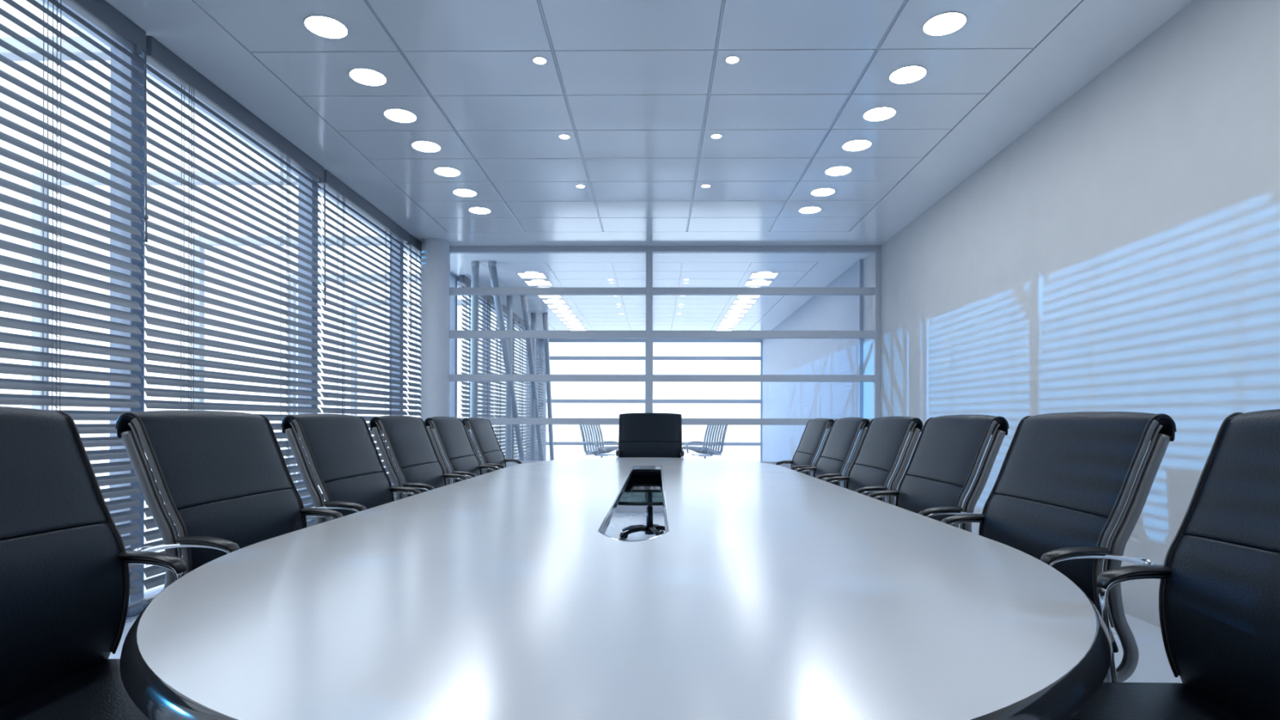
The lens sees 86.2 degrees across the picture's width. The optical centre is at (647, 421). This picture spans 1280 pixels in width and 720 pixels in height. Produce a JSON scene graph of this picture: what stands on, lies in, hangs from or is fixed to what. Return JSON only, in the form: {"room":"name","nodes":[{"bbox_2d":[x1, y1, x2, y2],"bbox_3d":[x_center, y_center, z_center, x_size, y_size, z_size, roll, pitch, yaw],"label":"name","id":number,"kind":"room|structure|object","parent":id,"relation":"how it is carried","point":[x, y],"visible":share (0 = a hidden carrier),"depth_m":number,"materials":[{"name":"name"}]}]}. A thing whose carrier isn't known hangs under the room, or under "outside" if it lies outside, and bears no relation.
{"room":"conference room","nodes":[
{"label":"conference room","id":0,"kind":"room"},
{"bbox_2d":[35,0,1193,330],"bbox_3d":[-0.120,-2.160,7.552,5.660,0.200,18.300,0,0,1],"label":"ceiling","id":1,"kind":"structure","parent":0,"point":[640,90],"depth_m":4.54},
{"bbox_2d":[303,14,348,39],"bbox_3d":[-1.681,-2.062,3.574,0.214,0.004,0.214,0,0,1],"label":"recessed light","id":2,"kind":"object","parent":1,"relation":"in","point":[324,26],"visible":1,"depth_m":3.57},
{"bbox_2d":[348,67,386,86],"bbox_3d":[-1.674,-2.062,4.090,0.214,0.004,0.214,0,0,1],"label":"recessed light","id":3,"kind":"object","parent":1,"relation":"in","point":[365,76],"visible":1,"depth_m":4.09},
{"bbox_2d":[383,108,417,123],"bbox_3d":[-1.667,-2.062,4.607,0.214,0.004,0.214,0,0,1],"label":"recessed light","id":4,"kind":"object","parent":1,"relation":"in","point":[399,115],"visible":1,"depth_m":4.60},
{"bbox_2d":[411,140,440,152],"bbox_3d":[-1.661,-2.062,5.123,0.214,0.004,0.214,0,0,1],"label":"recessed light","id":5,"kind":"object","parent":1,"relation":"in","point":[420,145],"visible":1,"depth_m":5.12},
{"bbox_2d":[433,166,460,177],"bbox_3d":[-1.654,-2.062,5.640,0.214,0.004,0.214,0,0,1],"label":"recessed light","id":6,"kind":"object","parent":1,"relation":"in","point":[442,171],"visible":1,"depth_m":5.63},
{"bbox_2d":[452,188,476,196],"bbox_3d":[-1.648,-2.062,6.157,0.214,0.004,0.214,0,0,1],"label":"recessed light","id":7,"kind":"object","parent":1,"relation":"in","point":[460,192],"visible":1,"depth_m":6.16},
{"bbox_2d":[468,207,490,213],"bbox_3d":[-1.641,-2.062,6.673,0.214,0.004,0.214,0,0,1],"label":"recessed light","id":8,"kind":"object","parent":1,"relation":"in","point":[473,210],"visible":1,"depth_m":6.66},
{"bbox_2d":[515,272,547,278],"bbox_3d":[-1.631,-2.061,9.641,0.380,0.006,0.350,0,0,1],"label":"recessed light","id":9,"kind":"object","parent":1,"relation":"in","point":[522,275],"visible":1,"depth_m":9.62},
{"bbox_2d":[524,280,553,285],"bbox_3d":[-1.624,-2.061,10.159,0.380,0.006,0.350,0,0,1],"label":"recessed light","id":10,"kind":"object","parent":1,"relation":"in","point":[527,282],"visible":1,"depth_m":10.15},
{"bbox_2d":[532,56,546,64],"bbox_3d":[-0.616,-2.059,3.898,0.084,0.004,0.084,0,0,1],"label":"recessed light","id":11,"kind":"object","parent":1,"relation":"in","point":[537,60],"visible":1,"depth_m":3.90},
{"bbox_2d":[537,295,562,297],"bbox_3d":[-1.611,-2.061,11.193,0.380,0.006,0.350,0,0,1],"label":"recessed light","id":12,"kind":"object","parent":1,"relation":"in","point":[540,296],"visible":0.59,"depth_m":11.25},
{"bbox_2d":[541,299,566,303],"bbox_3d":[-1.605,-2.061,11.710,0.380,0.006,0.350,0,0,1],"label":"recessed light","id":13,"kind":"object","parent":1,"relation":"in","point":[545,301],"visible":1,"depth_m":11.71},
{"bbox_2d":[542,300,564,302],"bbox_3d":[-1.605,-2.062,11.710,0.350,0.004,0.320,0,0,1],"label":"diffuser","id":14,"kind":"object","parent":13,"relation":"attached to","point":[544,301],"depth_m":11.71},
{"bbox_2d":[546,304,570,308],"bbox_3d":[-1.598,-2.061,12.227,0.380,0.006,0.350,0,0,1],"label":"recessed light","id":15,"kind":"object","parent":1,"relation":"in","point":[550,306],"visible":1,"depth_m":12.21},
{"bbox_2d":[547,305,568,308],"bbox_3d":[-1.598,-2.062,12.227,0.350,0.004,0.320,0,0,1],"label":"diffuser","id":16,"kind":"object","parent":15,"relation":"attached to","point":[549,306],"depth_m":12.21,"materials":[{"name":"plastic"}]},
{"bbox_2d":[551,309,573,312],"bbox_3d":[-1.592,-2.061,12.744,0.380,0.006,0.350,0,0,1],"label":"recessed light","id":17,"kind":"object","parent":1,"relation":"in","point":[553,310],"visible":1,"depth_m":12.73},
{"bbox_2d":[552,310,572,312],"bbox_3d":[-1.592,-2.062,12.744,0.350,0.004,0.320,0,0,1],"label":"diffuser","id":18,"kind":"object","parent":17,"relation":"attached to","point":[553,311],"depth_m":12.75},
{"bbox_2d":[558,133,570,139],"bbox_3d":[-0.603,-2.059,4.938,0.084,0.004,0.084,0,0,1],"label":"recessed light","id":19,"kind":"object","parent":1,"relation":"in","point":[564,136],"visible":1,"depth_m":4.94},
{"bbox_2d":[559,134,568,138],"bbox_3d":[-0.603,-2.060,4.938,0.072,0.003,0.072,0,0,1],"label":"diffuser","id":20,"kind":"object","parent":19,"relation":"attached to","point":[562,136],"depth_m":4.94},
{"bbox_2d":[555,314,577,317],"bbox_3d":[-1.585,-2.061,13.261,0.380,0.006,0.350,0,0,1],"label":"recessed light","id":21,"kind":"object","parent":1,"relation":"in","point":[557,315],"visible":1,"depth_m":13.25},
{"bbox_2d":[555,314,575,316],"bbox_3d":[-1.585,-2.062,13.261,0.350,0.004,0.320,0,0,1],"label":"diffuser","id":22,"kind":"object","parent":21,"relation":"attached to","point":[557,315],"depth_m":13.24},
{"bbox_2d":[559,318,579,320],"bbox_3d":[-1.579,-2.061,13.779,0.380,0.006,0.350,0,0,1],"label":"recessed light","id":23,"kind":"object","parent":1,"relation":"in","point":[561,319],"visible":1,"depth_m":13.77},
{"bbox_2d":[562,321,582,324],"bbox_3d":[-1.572,-2.061,14.296,0.380,0.006,0.350,0,0,1],"label":"recessed light","id":24,"kind":"object","parent":1,"relation":"in","point":[564,322],"visible":1,"depth_m":14.22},
{"bbox_2d":[566,325,585,328],"bbox_3d":[-1.565,-2.060,14.813,0.380,0.006,0.350,0,0,1],"label":"recessed light","id":25,"kind":"object","parent":1,"relation":"in","point":[567,326],"visible":1,"depth_m":14.83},
{"bbox_2d":[710,133,722,138],"bbox_3d":[0.493,-2.057,4.924,0.084,0.004,0.084,0,0,1],"label":"recessed light","id":26,"kind":"object","parent":1,"relation":"in","point":[713,135],"visible":1,"depth_m":4.92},
{"bbox_2d":[716,325,735,328],"bbox_3d":[1.691,-2.053,14.772,0.380,0.006,0.350,0,0,1],"label":"recessed light","id":27,"kind":"object","parent":1,"relation":"in","point":[718,326],"visible":1,"depth_m":14.78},
{"bbox_2d":[719,321,738,324],"bbox_3d":[1.685,-2.053,14.255,0.380,0.006,0.350,0,0,1],"label":"recessed light","id":28,"kind":"object","parent":1,"relation":"in","point":[721,322],"visible":1,"depth_m":14.17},
{"bbox_2d":[720,322,737,324],"bbox_3d":[1.685,-2.054,14.255,0.350,0.004,0.320,0,0,1],"label":"diffuser","id":29,"kind":"object","parent":28,"relation":"attached to","point":[721,323],"depth_m":14.29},
{"bbox_2d":[721,318,742,320],"bbox_3d":[1.678,-2.053,13.738,0.380,0.006,0.350,0,0,1],"label":"recessed light","id":30,"kind":"object","parent":1,"relation":"in","point":[722,319],"visible":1,"depth_m":13.72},
{"bbox_2d":[724,55,739,63],"bbox_3d":[0.480,-2.057,3.884,0.084,0.004,0.084,0,0,1],"label":"recessed light","id":31,"kind":"object","parent":1,"relation":"in","point":[731,59],"visible":1,"depth_m":3.88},
{"bbox_2d":[723,314,745,317],"bbox_3d":[1.672,-2.053,13.220,0.380,0.006,0.350,0,0,1],"label":"recessed light","id":32,"kind":"object","parent":1,"relation":"in","point":[726,315],"visible":1,"depth_m":13.19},
{"bbox_2d":[724,314,744,316],"bbox_3d":[1.672,-2.054,13.220,0.350,0.004,0.320,0,0,1],"label":"diffuser","id":33,"kind":"object","parent":32,"relation":"attached to","point":[726,315],"depth_m":13.19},
{"bbox_2d":[726,309,749,312],"bbox_3d":[1.665,-2.053,12.703,0.380,0.006,0.350,0,0,1],"label":"recessed light","id":34,"kind":"object","parent":1,"relation":"in","point":[728,310],"visible":1,"depth_m":12.62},
{"bbox_2d":[727,310,747,312],"bbox_3d":[1.665,-2.054,12.703,0.350,0.004,0.320,0,0,1],"label":"diffuser","id":35,"kind":"object","parent":34,"relation":"attached to","point":[728,311],"depth_m":12.70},
{"bbox_2d":[728,304,753,308],"bbox_3d":[1.659,-2.053,12.186,0.380,0.006,0.350,0,0,1],"label":"recessed light","id":36,"kind":"object","parent":1,"relation":"in","point":[732,306],"visible":1,"depth_m":12.16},
{"bbox_2d":[730,305,751,308],"bbox_3d":[1.659,-2.054,12.186,0.350,0.004,0.320,0,0,1],"label":"diffuser","id":37,"kind":"object","parent":36,"relation":"attached to","point":[731,306],"depth_m":12.17,"materials":[{"name":"plastic"}]},
{"bbox_2d":[732,299,757,303],"bbox_3d":[1.652,-2.053,11.669,0.380,0.006,0.350,0,0,1],"label":"recessed light","id":38,"kind":"object","parent":1,"relation":"in","point":[735,301],"visible":1,"depth_m":11.67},
{"bbox_2d":[733,300,755,302],"bbox_3d":[1.652,-2.054,11.669,0.350,0.004,0.320,0,0,1],"label":"diffuser","id":39,"kind":"object","parent":38,"relation":"attached to","point":[735,301],"depth_m":11.67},
{"bbox_2d":[736,295,760,297],"bbox_3d":[1.645,-2.053,11.152,0.380,0.006,0.350,0,0,1],"label":"recessed light","id":40,"kind":"object","parent":1,"relation":"in","point":[737,296],"visible":0.59,"depth_m":11.21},
{"bbox_2d":[743,280,773,285],"bbox_3d":[1.632,-2.053,10.117,0.380,0.006,0.350,0,0,1],"label":"recessed light","id":41,"kind":"object","parent":1,"relation":"in","point":[748,282],"visible":1,"depth_m":10.10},
{"bbox_2d":[748,272,779,278],"bbox_3d":[1.626,-2.053,9.600,0.380,0.006,0.350,0,0,1],"label":"recessed light","id":42,"kind":"object","parent":1,"relation":"in","point":[753,275],"visible":1,"depth_m":9.59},
{"bbox_2d":[798,206,821,213],"bbox_3d":[1.571,-2.054,6.633,0.214,0.004,0.214,0,0,1],"label":"recessed light","id":43,"kind":"object","parent":1,"relation":"in","point":[808,210],"visible":1,"depth_m":6.63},
{"bbox_2d":[810,187,835,195],"bbox_3d":[1.565,-2.055,6.116,0.214,0.004,0.214,0,0,1],"label":"recessed light","id":44,"kind":"object","parent":1,"relation":"in","point":[823,191],"visible":1,"depth_m":6.12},
{"bbox_2d":[824,165,852,175],"bbox_3d":[1.558,-2.055,5.600,0.214,0.004,0.214,0,0,1],"label":"recessed light","id":45,"kind":"object","parent":1,"relation":"in","point":[839,170],"visible":1,"depth_m":5.60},
{"bbox_2d":[841,139,871,151],"bbox_3d":[1.552,-2.055,5.083,0.214,0.004,0.214,0,0,1],"label":"recessed light","id":46,"kind":"object","parent":1,"relation":"in","point":[855,144],"visible":1,"depth_m":5.08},
{"bbox_2d":[862,106,896,121],"bbox_3d":[1.545,-2.055,4.566,0.214,0.004,0.214,0,0,1],"label":"recessed light","id":47,"kind":"object","parent":1,"relation":"in","point":[878,113],"visible":1,"depth_m":4.56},
{"bbox_2d":[888,65,927,84],"bbox_3d":[1.539,-2.055,4.050,0.214,0.004,0.214,0,0,1],"label":"recessed light","id":48,"kind":"object","parent":1,"relation":"in","point":[910,73],"visible":1,"depth_m":4.04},
{"bbox_2d":[922,11,967,35],"bbox_3d":[1.532,-2.055,3.533,0.214,0.004,0.214,0,0,1],"label":"recessed light","id":49,"kind":"object","parent":1,"relation":"in","point":[949,22],"visible":1,"depth_m":3.53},
{"bbox_2d":[619,472,662,502],"bbox_3d":[-0.011,0.415,4.481,0.600,0.018,2.040,0,0,1],"label":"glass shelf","id":50,"kind":"object","parent":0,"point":[642,486],"depth_m":4.14,"materials":[{"name":"glass"}]},
{"bbox_2d":[108,512,1182,683],"bbox_3d":[-0.067,1.120,7.551,5.780,0.120,18.500,0,0,1],"label":"floor","id":51,"kind":"structure","parent":0,"point":[1153,665],"depth_m":3.35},
{"bbox_2d":[40,0,144,616],"bbox_3d":[-2.863,-0.506,2.831,0.120,3.120,1.930,0,0,1],"label":"window","id":52,"kind":"structure","parent":51,"relation":"on","point":[137,597],"depth_m":3.70,"materials":[{"name":"paint"}]},
{"bbox_2d":[0,0,148,609],"bbox_3d":[-2.690,-0.548,2.667,0.100,3.034,1.909,0,0,1],"label":"blind","id":53,"kind":"object","parent":52,"relation":"attached to","point":[100,13],"visible":0.78,"depth_m":3.23,"materials":[{"name":"paint"}]},
{"bbox_2d":[0,406,186,719],"bbox_3d":[-1.000,0.512,1.256,0.761,1.092,0.642,0,0,1],"label":"chair","id":54,"kind":"object","parent":51,"relation":"on","point":[64,560],"visible":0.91,"depth_m":1.37,"materials":[{"name":"black leather"}]},
{"bbox_2d":[0,522,124,707],"bbox_3d":[-1.201,0.385,1.252,0.080,0.330,0.583,0,0,1],"label":"lumbar cushion","id":55,"kind":"object","parent":54,"relation":"on","point":[62,584],"depth_m":1.36,"materials":[{"name":"black leather"}]},
{"bbox_2d":[115,410,342,589],"bbox_3d":[-0.990,0.512,2.036,0.761,1.092,0.642,0,0,1],"label":"chair","id":56,"kind":"object","parent":51,"relation":"on","point":[224,482],"visible":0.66,"depth_m":1.90,"materials":[{"name":"black leather"}]},
{"bbox_2d":[177,488,303,570],"bbox_3d":[-1.192,0.385,2.032,0.080,0.330,0.583,0,0,1],"label":"lumbar cushion","id":57,"kind":"object","parent":56,"relation":"on","point":[245,518],"depth_m":1.95,"materials":[{"name":"black leather"}]},
{"bbox_2d":[143,61,318,608],"bbox_3d":[-2.839,-0.506,4.774,0.120,3.120,1.925,0,0,1],"label":"window","id":58,"kind":"structure","parent":51,"relation":"on","point":[157,590],"depth_m":5.64,"materials":[{"name":"paint"}]},
{"bbox_2d":[138,35,326,603],"bbox_3d":[-2.666,-0.548,4.609,0.100,3.034,1.904,0,0,1],"label":"blind","id":59,"kind":"object","parent":58,"relation":"attached to","point":[157,55],"visible":0.67,"depth_m":4.31,"materials":[{"name":"paint"}]},
{"bbox_2d":[280,413,420,524],"bbox_3d":[-0.980,0.512,2.806,0.761,1.092,0.642,0,0,1],"label":"chair","id":60,"kind":"object","parent":51,"relation":"on","point":[341,451],"visible":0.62,"depth_m":2.67,"materials":[{"name":"black leather"}]},
{"bbox_2d":[323,471,391,516],"bbox_3d":[-1.182,0.385,2.802,0.080,0.330,0.583,0,0,1],"label":"lumbar cushion","id":61,"kind":"object","parent":60,"relation":"on","point":[370,490],"depth_m":2.74,"materials":[{"name":"black leather"}]},
{"bbox_2d":[318,182,403,497],"bbox_3d":[-2.814,-0.506,6.711,0.120,3.120,1.920,0,0,1],"label":"window","id":62,"kind":"structure","parent":51,"relation":"on","point":[391,240],"depth_m":7.57,"materials":[{"name":"paint"}]},
{"bbox_2d":[318,169,412,520],"bbox_3d":[-2.641,-0.548,6.546,0.100,3.034,1.899,0,0,1],"label":"blind","id":63,"kind":"object","parent":62,"relation":"attached to","point":[333,184],"visible":0.67,"depth_m":6.35,"materials":[{"name":"paint"}]},
{"bbox_2d":[368,415,467,500],"bbox_3d":[-0.970,0.512,3.576,0.761,1.092,0.642,0,0,1],"label":"chair","id":64,"kind":"object","parent":51,"relation":"on","point":[414,455],"visible":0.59,"depth_m":3.43,"materials":[{"name":"black leather"}]},
{"bbox_2d":[402,462,444,496],"bbox_3d":[-1.172,0.385,3.572,0.080,0.330,0.583,0,0,1],"label":"lumbar cushion","id":65,"kind":"object","parent":64,"relation":"on","point":[432,473],"depth_m":3.50,"materials":[{"name":"black leather"}]},
{"bbox_2d":[421,238,448,470],"bbox_3d":[-2.435,-0.505,7.831,0.304,3.120,0.304,0,0,1],"label":"column","id":66,"kind":"structure","parent":51,"relation":"on","point":[434,251],"depth_m":7.70,"materials":[{"name":"paint"}]},
{"bbox_2d":[424,416,498,484],"bbox_3d":[-0.961,0.512,4.346,0.761,1.092,0.642,0,0,1],"label":"chair","id":67,"kind":"object","parent":51,"relation":"on","point":[455,444],"visible":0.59,"depth_m":4.19,"materials":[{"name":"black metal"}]},
{"bbox_2d":[448,455,479,482],"bbox_3d":[-1.162,0.385,4.341,0.080,0.330,0.583,0,0,1],"label":"lumbar cushion","id":68,"kind":"object","parent":67,"relation":"on","point":[457,464],"depth_m":4.25,"materials":[{"name":"black leather"}]},
{"bbox_2d":[457,277,490,459],"bbox_3d":[-2.764,-0.506,10.723,0.120,3.120,1.935,0,0,1],"label":"window","id":69,"kind":"structure","parent":51,"relation":"on","point":[459,284],"depth_m":11.59,"materials":[{"name":"paint"}]},
{"bbox_2d":[459,275,497,460],"bbox_3d":[-2.591,-0.548,10.559,0.100,3.034,1.914,0,0,1],"label":"blind","id":70,"kind":"object","parent":69,"relation":"attached to","point":[464,281],"visible":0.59,"depth_m":10.67,"materials":[{"name":"paint"}]},
{"bbox_2d":[470,260,479,453],"bbox_3d":[-2.248,-0.504,8.809,0.150,3.118,0.150,0,0,1],"label":"tube","id":71,"kind":"object","parent":51,"relation":"on","point":[474,264],"visible":0.59,"depth_m":8.77,"materials":[{"name":"paint"}]},
{"bbox_2d":[462,417,521,474],"bbox_3d":[-0.951,0.512,5.116,0.761,1.092,0.642,0,0,1],"label":"chair","id":72,"kind":"object","parent":51,"relation":"on","point":[482,429],"visible":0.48,"depth_m":4.96,"materials":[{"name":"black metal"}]},
{"bbox_2d":[483,450,505,473],"bbox_3d":[-1.153,0.385,5.112,0.080,0.330,0.583,0,0,1],"label":"lumbar cushion","id":73,"kind":"object","parent":72,"relation":"on","point":[490,457],"depth_m":5.00,"materials":[{"name":"black leather"}]},
{"bbox_2d":[490,305,514,459],"bbox_3d":[-2.739,-0.506,12.673,0.120,3.120,1.935,0,0,1],"label":"window","id":74,"kind":"structure","parent":51,"relation":"on","point":[491,305],"depth_m":13.54,"materials":[{"name":"paint"}]},
{"bbox_2d":[493,304,520,459],"bbox_3d":[-2.566,-0.548,12.508,0.100,3.034,1.914,0,0,1],"label":"blind","id":75,"kind":"object","parent":74,"relation":"attached to","point":[515,317],"visible":0.37,"depth_m":12.17,"materials":[{"name":"paint"}]},
{"bbox_2d":[488,260,524,461],"bbox_3d":[-2.161,-0.484,10.921,0.149,3.157,4.344,0,0,-5],"label":"tube","id":76,"kind":"object","parent":51,"relation":"on","point":[491,264],"visible":0.67,"depth_m":10.10,"materials":[{"name":"paint"}]},
{"bbox_2d":[505,295,512,458],"bbox_3d":[-2.222,-0.504,10.879,0.150,3.118,0.150,0,0,1],"label":"tube","id":77,"kind":"object","parent":51,"relation":"on","point":[509,298],"visible":0.46,"depth_m":10.84,"materials":[{"name":"paint"}]},
{"bbox_2d":[514,321,530,458],"bbox_3d":[-2.714,-0.506,14.623,0.120,3.120,1.935,0,0,1],"label":"window","id":78,"kind":"structure","parent":51,"relation":"on","point":[514,322],"depth_m":15.49,"materials":[{"name":"paint"}]},
{"bbox_2d":[516,317,537,461],"bbox_3d":[-2.541,-0.548,14.458,0.100,3.034,1.914,0,0,1],"label":"blind","id":79,"kind":"object","parent":78,"relation":"attached to","point":[521,321],"visible":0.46,"depth_m":14.15,"materials":[{"name":"paint"}]},
{"bbox_2d":[520,295,544,461],"bbox_3d":[-2.135,-0.484,12.991,0.149,3.157,4.344,0,0,-5],"label":"tube","id":80,"kind":"object","parent":51,"relation":"on","point":[523,298],"visible":0.64,"depth_m":12.21,"materials":[{"name":"paint"}]},
{"bbox_2d":[529,312,536,461],"bbox_3d":[-2.195,-0.504,12.989,0.150,3.118,0.150,0,0,1],"label":"tube","id":81,"kind":"object","parent":51,"relation":"on","point":[533,315],"visible":0.57,"depth_m":12.95,"materials":[{"name":"paint"}]},
{"bbox_2d":[534,338,540,461],"bbox_3d":[-2.695,-0.506,16.148,0.120,3.120,1.085,0,0,1],"label":"window","id":82,"kind":"structure","parent":51,"relation":"on","point":[535,339],"depth_m":16.59,"materials":[{"name":"paint"}]},
{"bbox_2d":[542,312,554,460],"bbox_3d":[-2.113,-0.486,14.720,0.149,3.154,3.587,0,0,-6],"label":"tube","id":83,"kind":"object","parent":51,"relation":"on","point":[544,315],"visible":0.84,"depth_m":14.35,"materials":[{"name":"paint"}]},
{"bbox_2d":[578,424,618,457],"bbox_3d":[-0.866,0.543,13.020,0.746,1.031,0.648,0,0,41],"label":"chair","id":84,"kind":"object","parent":51,"relation":"on","point":[597,451],"visible":0.87,"depth_m":13.08,"materials":[{"name":"plastic"}]},
{"bbox_2d":[120,457,1111,719],"bbox_3d":[-0.026,0.689,3.401,2.010,0.742,5.580,0,0,1],"label":"conference table","id":85,"kind":"object","parent":51,"relation":"on","point":[767,591],"visible":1,"depth_m":1.15,"materials":[{"name":"laminate"}]},
{"bbox_2d":[615,413,684,540],"bbox_3d":[0.025,0.487,6.089,0.642,1.146,0.761,0,0,1],"label":"chair","id":86,"kind":"object","parent":51,"relation":"on","point":[640,434],"visible":0.7,"depth_m":6.30,"materials":[{"name":"black leather"}]},
{"bbox_2d":[618,441,680,472],"bbox_3d":[0.021,0.354,6.292,0.583,0.347,0.080,0,0,1],"label":"lumbar cushion","id":87,"kind":"object","parent":86,"relation":"on","point":[628,449],"depth_m":6.27,"materials":[{"name":"black leather"}]},
{"bbox_2d":[448,245,880,512],"bbox_3d":[0.058,-0.500,8.050,5.310,3.120,0.086,0,0,1],"label":"glass wall","id":88,"kind":"structure","parent":51,"relation":"on","point":[648,291],"depth_m":8.01,"materials":[{"name":"metal"}]},
{"bbox_2d":[403,243,457,483],"bbox_3d":[-2.789,-0.506,8.713,0.120,3.120,2.055,0,0,1],"label":"window","id":89,"kind":"structure","parent":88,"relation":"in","point":[453,278],"depth_m":9.64,"materials":[{"name":"paint"}]},
{"bbox_2d":[404,234,421,417],"bbox_3d":[-2.641,-0.548,7.739,0.070,3.034,0.414,0,0,1],"label":"blind","id":90,"kind":"object","parent":89,"relation":"attached to","point":[415,244],"visible":0.56,"depth_m":7.75,"materials":[{"name":"paint"}]},
{"bbox_2d":[682,425,728,458],"bbox_3d":[1.072,0.547,12.995,0.746,1.031,0.648,0,0,-39],"label":"chair","id":91,"kind":"object","parent":51,"relation":"on","point":[705,451],"visible":0.85,"depth_m":13.05,"materials":[{"name":"plastic"}]},
{"bbox_2d":[775,417,834,476],"bbox_3d":[0.929,0.516,4.989,0.761,1.092,0.642,0,0,1],"label":"chair","id":92,"kind":"object","parent":51,"relation":"on","point":[815,430],"visible":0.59,"depth_m":4.84,"materials":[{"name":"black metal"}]},
{"bbox_2d":[791,451,813,475],"bbox_3d":[1.132,0.390,4.994,0.080,0.330,0.583,0,0,1],"label":"lumbar cushion","id":93,"kind":"object","parent":92,"relation":"on","point":[805,459],"depth_m":4.87,"materials":[{"name":"black leather"}]},
{"bbox_2d":[795,417,870,488],"bbox_3d":[0.919,0.516,4.220,0.761,1.092,0.642,0,0,1],"label":"chair","id":94,"kind":"object","parent":51,"relation":"on","point":[843,433],"visible":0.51,"depth_m":4.07,"materials":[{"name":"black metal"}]},
{"bbox_2d":[814,457,844,484],"bbox_3d":[1.122,0.390,4.224,0.080,0.330,0.583,0,0,1],"label":"lumbar cushion","id":95,"kind":"object","parent":94,"relation":"on","point":[835,466],"depth_m":4.11,"materials":[{"name":"black leather"}]},
{"bbox_2d":[824,416,923,505],"bbox_3d":[0.910,0.516,3.450,0.761,1.092,0.642,0,0,1],"label":"chair","id":96,"kind":"object","parent":51,"relation":"on","point":[884,440],"visible":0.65,"depth_m":3.29,"materials":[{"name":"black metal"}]},
{"bbox_2d":[847,464,888,502],"bbox_3d":[1.112,0.390,3.454,0.080,0.330,0.583,0,0,1],"label":"lumbar cushion","id":97,"kind":"object","parent":96,"relation":"on","point":[860,476],"depth_m":3.37,"materials":[{"name":"black leather"}]},
{"bbox_2d":[867,414,1008,532],"bbox_3d":[0.900,0.516,2.680,0.761,1.092,0.642,0,0,1],"label":"chair","id":98,"kind":"object","parent":51,"relation":"on","point":[948,451],"visible":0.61,"depth_m":2.54,"materials":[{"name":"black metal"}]},
{"bbox_2d":[897,475,963,521],"bbox_3d":[1.102,0.390,2.684,0.080,0.330,0.583,0,0,1],"label":"lumbar cushion","id":99,"kind":"object","parent":98,"relation":"on","point":[916,494],"depth_m":2.62,"materials":[{"name":"black leather"}]},
{"bbox_2d":[941,411,1176,682],"bbox_3d":[0.890,0.516,1.910,0.761,1.092,0.642,0,0,1],"label":"chair","id":100,"kind":"object","parent":51,"relation":"on","point":[1064,481],"visible":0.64,"depth_m":1.74,"materials":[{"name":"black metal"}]},
{"bbox_2d":[982,493,1118,653],"bbox_3d":[1.093,0.390,1.914,0.080,0.330,0.583,0,0,1],"label":"lumbar cushion","id":101,"kind":"object","parent":100,"relation":"on","point":[1035,526],"depth_m":1.76,"materials":[{"name":"black leather"}]},
{"bbox_2d":[1068,408,1279,719],"bbox_3d":[0.880,0.516,1.120,0.761,1.092,0.642,0,0,1],"label":"chair","id":102,"kind":"object","parent":51,"relation":"on","point":[1219,599],"visible":0.98,"depth_m":1.28,"materials":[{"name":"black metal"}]},
{"bbox_2d":[1164,534,1279,719],"bbox_3d":[1.083,0.390,1.124,0.080,0.330,0.583,0,0,1],"label":"lumbar cushion","id":103,"kind":"object","parent":102,"relation":"on","point":[1222,592],"depth_m":1.25,"materials":[{"name":"black leather"}]},
{"bbox_2d":[540,338,762,461],"bbox_3d":[0.042,-0.500,16.701,5.560,3.120,0.090,0,0,1],"label":"window","id":104,"kind":"structure","parent":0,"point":[550,340],"depth_m":16.66,"materials":[{"name":"metal"}]},
{"bbox_2d":[534,338,546,461],"bbox_3d":[-2.522,-0.547,16.008,0.100,3.034,1.114,0,0,1],"label":"blind","id":105,"kind":"object","parent":104,"relation":"attached to","point":[537,455],"visible":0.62,"depth_m":15.85,"materials":[{"name":"paint"}]},
{"bbox_2d":[762,259,863,487],"bbox_3d":[2.753,-0.493,12.631,0.055,3.119,7.970,0,0,1],"label":"wall","id":106,"kind":"structure","parent":0,"point":[780,400],"depth_m":11.13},
{"bbox_2d":[862,0,1279,627],"bbox_3d":[2.767,-0.594,7.516,0.120,3.320,18.500,0,0,1],"label":"wall","id":107,"kind":"structure","parent":0,"point":[1122,252],"depth_m":3.79,"materials":[{"name":"paint"}]},
{"label":"outside","id":108,"kind":"structure","parent":0,"visible":0},
{"bbox_2d":[94,454,561,592],"bbox_3d":[-8.413,1.202,9.107,10.950,0.280,26.000,0,0,1],"label":"ground","id":109,"kind":"structure","parent":108,"point":[548,457],"depth_m":7.54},
{"bbox_2d":[0,36,110,61],"bbox_3d":[-4.249,-0.584,3.984,2.500,3.270,0.090,0,0,1],"label":"frame","id":110,"kind":"object","parent":109,"relation":"on","point":[10,40],"visible":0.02,"depth_m":3.93,"materials":[{"name":"paint"}]},
{"bbox_2d":[31,170,297,409],"bbox_3d":[-4.222,-0.584,6.094,2.500,3.270,0.090,0,0,1],"label":"frame","id":111,"kind":"object","parent":109,"relation":"on","point":[39,174],"visible":0.31,"depth_m":6.06,"materials":[{"name":"paint"}]},
{"bbox_2d":[192,235,389,410],"bbox_3d":[-4.195,-0.584,8.204,2.500,3.270,0.090,0,0,1],"label":"frame","id":112,"kind":"object","parent":109,"relation":"on","point":[197,237],"visible":0.23,"depth_m":8.17,"materials":[{"name":"paint"}]},
{"bbox_2d":[287,274,419,482],"bbox_3d":[-4.169,-0.584,10.313,2.500,3.270,0.090,0,0,1],"label":"frame","id":113,"kind":"object","parent":109,"relation":"on","point":[322,279],"visible":0.25,"depth_m":10.28,"materials":[{"name":"paint"}]},
{"bbox_2d":[350,299,481,416],"bbox_3d":[-4.142,-0.584,12.423,2.500,3.270,0.090,0,0,1],"label":"frame","id":114,"kind":"object","parent":109,"relation":"on","point":[460,302],"visible":0.24,"depth_m":12.39,"materials":[{"name":"paint"}]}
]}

